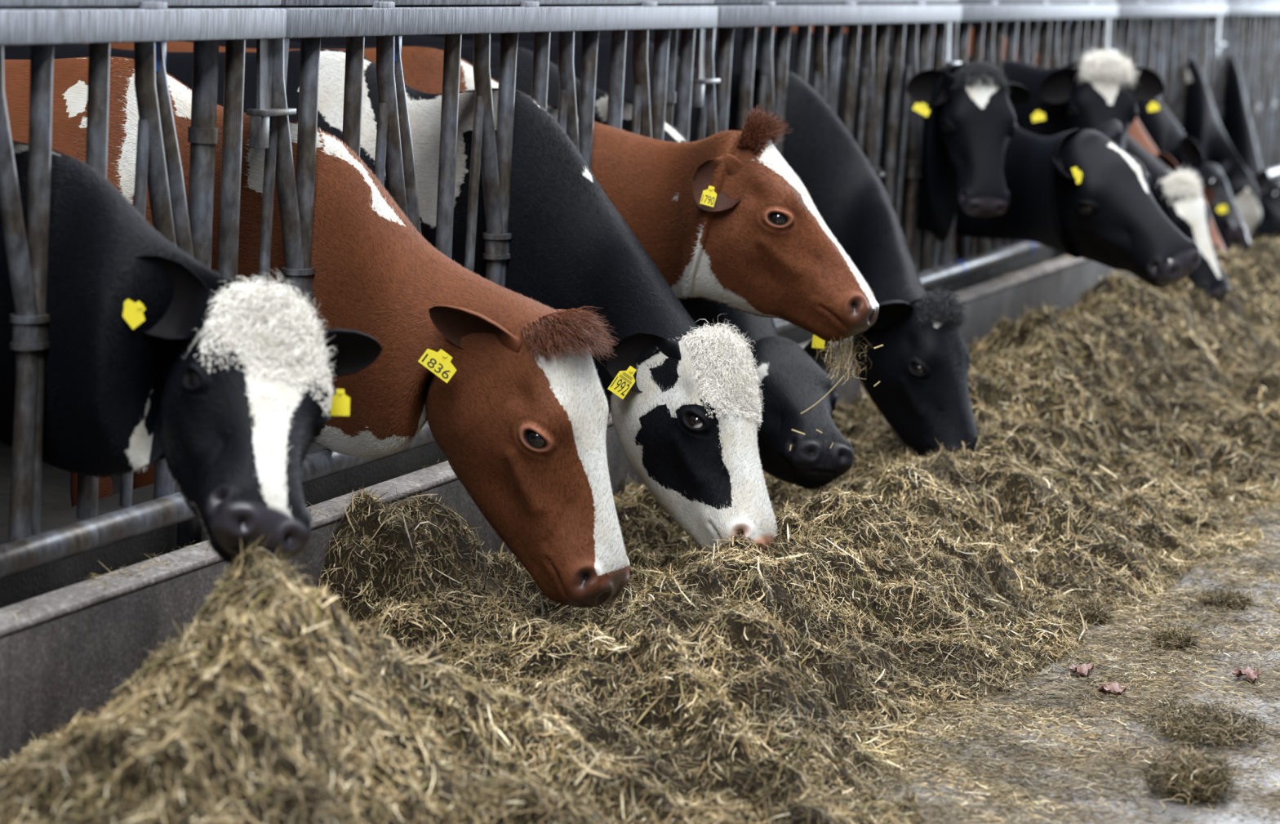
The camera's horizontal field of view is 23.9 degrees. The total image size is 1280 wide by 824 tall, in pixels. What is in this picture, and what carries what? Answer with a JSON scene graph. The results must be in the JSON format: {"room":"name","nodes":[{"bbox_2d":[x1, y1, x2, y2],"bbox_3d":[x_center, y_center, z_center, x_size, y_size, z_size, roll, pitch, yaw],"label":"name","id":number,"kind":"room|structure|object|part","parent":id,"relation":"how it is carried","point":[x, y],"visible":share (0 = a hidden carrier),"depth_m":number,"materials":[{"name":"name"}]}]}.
{"room":"farm building","nodes":[
{"label":"farm building","id":0,"kind":"room"},
{"bbox_2d":[0,4,697,37],"bbox_3d":[-8.908,-5.670,23.748,0.200,6.400,54.000,7,10,21],"label":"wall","id":1,"kind":"structure","parent":0,"point":[438,36],"depth_m":36.33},
{"bbox_2d":[0,240,954,527],"bbox_3d":[-2.809,-1.767,21.860,13.700,0.180,54.000,7,10,21],"label":"floor","id":2,"kind":"structure","parent":0,"point":[55,482],"depth_m":9.04,"materials":[{"name":"concrete"}]},
{"bbox_2d":[0,139,382,566],"bbox_3d":[-1.929,-0.097,6.667,3.061,1.350,0.633,7,10,25],"label":"cow","id":3,"kind":"object","parent":2,"relation":"on","point":[153,354],"visible":0.99,"depth_m":6.13},
{"bbox_2d":[4,56,630,607],"bbox_3d":[-1.434,-0.246,7.778,3.157,1.350,0.610,7,10,23],"label":"cow","id":4,"kind":"object","parent":2,"relation":"on","point":[506,384],"visible":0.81,"depth_m":7.21},
{"bbox_2d":[3,43,778,555],"bbox_3d":[-0.975,-0.381,8.796,3.269,1.349,0.654,8,10,27],"label":"cow","id":5,"kind":"object","parent":2,"relation":"on","point":[683,399],"visible":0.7,"depth_m":8.35},
{"bbox_2d":[619,372,632,384],"bbox_3d":[-0.037,-0.090,8.007,0.037,0.032,0.003,4,9,5],"label":"print","id":6,"kind":"object","parent":5,"relation":"attached to","point":[625,378],"depth_m":8.01,"materials":[{"name":"black"}]},
{"bbox_2d":[85,40,879,342],"bbox_3d":[-0.751,-0.454,9.328,3.293,1.350,0.676,8,10,28],"label":"cow","id":7,"kind":"object","parent":2,"relation":"on","point":[723,217],"visible":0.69,"depth_m":8.52},
{"bbox_2d":[813,331,874,386],"bbox_3d":[0.581,-0.172,8.569,0.178,0.197,0.150,7,10,21],"label":"hay wisp","id":8,"kind":"object","parent":7,"relation":"hanging from","point":[840,341],"visible":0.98,"depth_m":8.55,"materials":[{"name":"beige plant"}]},
{"bbox_2d":[800,375,844,413],"bbox_3d":[0.515,-0.049,8.538,0.120,0.115,0.002,2,9,-9],"label":"straw","id":9,"kind":"object","parent":8,"relation":"attached to","point":[843,375],"visible":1,"depth_m":8.54,"materials":[{"name":"beige plant"}]},
{"bbox_2d":[185,39,853,490],"bbox_3d":[-0.553,-0.519,9.811,3.307,1.350,0.862,9,11,34],"label":"cow","id":10,"kind":"object","parent":2,"relation":"on","point":[793,380],"visible":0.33,"depth_m":8.93},
{"bbox_2d":[791,428,804,435],"bbox_3d":[0.447,0.057,8.538,0.040,0.016,0.003,4,9,3],"label":"straw","id":11,"kind":"object","parent":10,"relation":"on","point":[792,428],"visible":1,"depth_m":8.54,"materials":[{"name":"beige plant"}]},
{"bbox_2d":[288,35,979,458],"bbox_3d":[-0.048,-0.662,10.895,3.400,1.348,1.119,10,11,38],"label":"cow","id":12,"kind":"object","parent":2,"relation":"on","point":[921,366],"visible":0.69,"depth_m":10.12},
{"bbox_2d":[440,30,1030,242],"bbox_3d":[0.339,-0.925,12.711,2.821,1.344,0.722,8,10,29],"label":"cow","id":13,"kind":"object","parent":2,"relation":"on","point":[970,123],"visible":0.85,"depth_m":11.91},
{"bbox_2d":[605,29,1199,287],"bbox_3d":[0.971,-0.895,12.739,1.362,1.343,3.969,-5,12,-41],"label":"cow","id":14,"kind":"object","parent":2,"relation":"on","point":[1077,193],"visible":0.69,"depth_m":11.18},
{"bbox_2d":[678,28,1164,149],"bbox_3d":[0.876,-1.078,13.789,3.020,1.367,0.638,7,10,26],"label":"cow","id":15,"kind":"object","parent":2,"relation":"on","point":[1094,90],"visible":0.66,"depth_m":13.09},
{"bbox_2d":[715,26,1229,302],"bbox_3d":[1.224,-1.114,14.213,3.368,1.344,0.734,8,10,30],"label":"cow","id":16,"kind":"object","parent":2,"relation":"on","point":[1177,194],"visible":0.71,"depth_m":13.30},
{"bbox_2d":[756,25,1227,253],"bbox_3d":[1.572,-1.289,15.441,3.096,1.344,0.616,7,10,24],"label":"cow","id":17,"kind":"object","parent":2,"relation":"on","point":[1136,131],"visible":0.07,"depth_m":15.05},
{"bbox_2d":[826,24,1250,255],"bbox_3d":[1.787,-1.355,15.935,3.138,1.344,0.683,8,10,28],"label":"cow","id":18,"kind":"object","parent":2,"relation":"on","point":[1161,126],"visible":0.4,"depth_m":15.35},
{"bbox_2d":[860,22,1269,237],"bbox_3d":[2.305,-1.575,17.624,2.846,1.380,0.848,9,11,33],"label":"cow","id":19,"kind":"object","parent":2,"relation":"on","point":[1202,123],"visible":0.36,"depth_m":16.83},
{"bbox_2d":[970,21,1279,242],"bbox_3d":[2.908,-1.700,18.503,3.301,1.343,1.121,11,12,42],"label":"cow","id":20,"kind":"object","parent":2,"relation":"on","point":[1236,123],"visible":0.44,"depth_m":17.90},
{"bbox_2d":[863,478,1279,823],"bbox_3d":[7.874,-0.516,17.791,9.300,0.120,54.000,7,10,21],"label":"floor","id":21,"kind":"structure","parent":0,"point":[1264,804],"depth_m":7.00,"materials":[{"name":"concrete"}]},
{"bbox_2d":[0,240,1253,766],"bbox_3d":[3.904,-1.143,19.281,0.105,0.428,54.000,7,10,21],"label":"curb","id":22,"kind":"object","parent":21,"relation":"on","point":[50,669],"depth_m":6.53,"materials":[{"name":"concrete"}]},
{"bbox_2d":[0,254,1088,637],"bbox_3d":[3.916,-1.363,19.246,0.108,0.020,54.000,7,10,21],"label":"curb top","id":23,"kind":"structure","parent":22,"relation":"on","point":[52,605],"depth_m":6.76,"materials":[{"name":"grey concrete"}]},
{"bbox_2d":[0,168,1269,608],"bbox_3d":[3.656,-1.261,19.363,0.150,0.410,54.000,7,10,21],"label":"metal rail","id":24,"kind":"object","parent":21,"relation":"on","point":[15,588],"depth_m":7.11,"materials":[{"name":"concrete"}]},
{"bbox_2d":[0,0,287,578],"bbox_3d":[-1.503,-0.071,5.736,0.128,1.555,3.260,7,10,21],"label":"fence panel","id":25,"kind":"object","parent":24,"relation":"attached to","point":[150,25],"visible":0.64,"depth_m":6.40,"materials":[{"name":"silver metal"}]},
{"bbox_3d":[-1.411,-0.733,5.770,0.085,0.071,2.958,7,10,21],"label":"rail","id":26,"kind":"part","parent":25,"relation":"part of","materials":[{"name":"grey metal"}]},
{"bbox_2d":[176,0,718,550],"bbox_3d":[-0.416,-0.445,8.474,0.128,1.555,3.260,7,10,21],"label":"fence panel","id":27,"kind":"object","parent":24,"relation":"attached to","point":[355,20],"visible":0.52,"depth_m":7.79,"materials":[{"name":"silver metal"}]},
{"bbox_3d":[-1.032,-0.169,7.025,0.057,1.395,0.068,7,10,21],"label":"post","id":28,"kind":"part","parent":27,"relation":"part of","materials":[{"name":"grey metal"}]},
{"bbox_3d":[-0.324,-1.107,8.509,0.085,0.071,2.958,7,10,21],"label":"rail","id":29,"kind":"part","parent":27,"relation":"part of","materials":[{"name":"grey metal"}]},
{"bbox_2d":[664,0,962,333],"bbox_3d":[0.672,-0.818,11.213,0.131,1.555,3.260,7,10,21],"label":"fence panel","id":30,"kind":"object","parent":24,"relation":"attached to","point":[699,92],"visible":0.54,"depth_m":11.08,"materials":[{"name":"silver metal"}]},
{"bbox_3d":[0.055,-0.542,9.764,0.057,1.395,0.068,7,10,21],"label":"post","id":31,"kind":"part","parent":30,"relation":"part of","materials":[{"name":"grey metal"}]},
{"bbox_3d":[0.762,-1.480,11.248,0.085,0.071,2.958,7,10,21],"label":"rail","id":32,"kind":"part","parent":30,"relation":"part of","materials":[{"name":"grey metal"}]},
{"bbox_2d":[914,0,1119,282],"bbox_3d":[1.758,-1.192,13.951,0.131,1.555,3.260,7,10,21],"label":"fence panel","id":33,"kind":"object","parent":24,"relation":"attached to","point":[989,17],"visible":0.26,"depth_m":13.45,"materials":[{"name":"silver metal"}]},
{"bbox_3d":[1.141,-0.915,12.503,0.057,1.395,0.068,7,10,21],"label":"post","id":34,"kind":"part","parent":33,"relation":"part of","materials":[{"name":"grey metal"}]},
{"bbox_3d":[1.849,-1.853,13.987,0.085,0.071,2.958,7,10,21],"label":"rail","id":35,"kind":"part","parent":33,"relation":"part of","materials":[{"name":"grey metal"}]},
{"bbox_2d":[1093,0,1227,128],"bbox_3d":[2.844,-1.565,16.690,0.128,1.555,3.260,7,10,21],"label":"fence panel","id":36,"kind":"object","parent":24,"relation":"attached to","point":[1188,21],"visible":0.3,"depth_m":16.66,"materials":[{"name":"silver metal"}]},
{"bbox_3d":[2.228,-1.289,15.242,0.057,1.395,0.068,7,10,21],"label":"post","id":37,"kind":"part","parent":36,"relation":"part of","materials":[{"name":"grey metal"}]},
{"bbox_3d":[2.936,-2.227,16.725,0.085,0.071,2.958,7,10,21],"label":"rail","id":38,"kind":"part","parent":36,"relation":"part of","materials":[{"name":"grey metal"}]},
{"bbox_2d":[1205,0,1279,178],"bbox_3d":[3.930,-1.938,19.429,0.128,1.555,3.260,7,10,21],"label":"fence panel","id":39,"kind":"object","parent":24,"relation":"attached to","point":[1250,31],"visible":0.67,"depth_m":19.36,"materials":[{"name":"silver metal"}]},
{"bbox_3d":[4.022,-2.600,19.464,0.085,0.071,2.958,7,10,21],"label":"rail","id":40,"kind":"part","parent":39,"relation":"part of","materials":[{"name":"grey metal"}]},
{"bbox_2d":[0,231,1279,823],"bbox_3d":[2.292,0.076,10.002,4.088,0.680,12.600,7,10,21],"label":"hay","id":41,"kind":"object","parent":21,"relation":"on","point":[423,677],"visible":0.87,"depth_m":7.18},
{"bbox_2d":[1063,596,1117,625],"bbox_3d":[1.227,0.546,8.243,0.155,0.087,0.152,7,10,21],"label":"clump","id":42,"kind":"object","parent":41,"relation":"on","point":[1091,607],"visible":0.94,"depth_m":8.21,"materials":[{"name":"brown plant"}]},
{"bbox_2d":[1069,662,1093,676],"bbox_3d":[1.111,0.647,7.614,0.053,0.024,0.083,7,10,21],"label":"leaf","id":43,"kind":"object","parent":21,"relation":"on","point":[1084,668],"visible":1,"depth_m":7.60,"materials":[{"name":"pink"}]},
{"bbox_2d":[1097,681,1126,694],"bbox_3d":[1.169,0.679,7.430,0.060,0.024,0.088,10,11,36],"label":"leaf","id":44,"kind":"object","parent":21,"relation":"on","point":[1114,687],"visible":1,"depth_m":7.41,"materials":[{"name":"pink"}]},
{"bbox_2d":[1148,625,1203,648],"bbox_3d":[1.413,0.603,8.008,0.151,0.073,0.151,7,10,21],"label":"clump","id":45,"kind":"object","parent":21,"relation":"on","point":[1166,637],"visible":0.99,"depth_m":7.98,"materials":[{"name":"brown plant"}]},
{"bbox_2d":[1136,742,1242,805],"bbox_3d":[1.195,0.787,6.566,0.225,0.126,0.236,7,10,21],"label":"clump","id":46,"kind":"object","parent":21,"relation":"on","point":[1176,775],"visible":1,"depth_m":6.53,"materials":[{"name":"brown plant"}]},
{"bbox_2d":[1133,696,1273,749],"bbox_3d":[1.321,0.729,7.078,0.311,0.107,0.304,8,10,27],"label":"clump","id":47,"kind":"object","parent":21,"relation":"on","point":[1188,718],"visible":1,"depth_m":7.04,"materials":[{"name":"brown plant"}]},
{"bbox_2d":[1194,582,1257,610],"bbox_3d":[1.656,0.530,8.547,0.189,0.069,0.183,7,10,21],"label":"clump","id":48,"kind":"object","parent":21,"relation":"on","point":[1232,598],"visible":1,"depth_m":8.52,"materials":[{"name":"brown plant"}]},
{"bbox_2d":[1231,665,1258,681],"bbox_3d":[1.547,0.662,7.665,0.067,0.025,0.084,10,11,35],"label":"leaf","id":49,"kind":"object","parent":21,"relation":"on","point":[1251,674],"visible":1,"depth_m":7.65,"materials":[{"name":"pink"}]}
]}

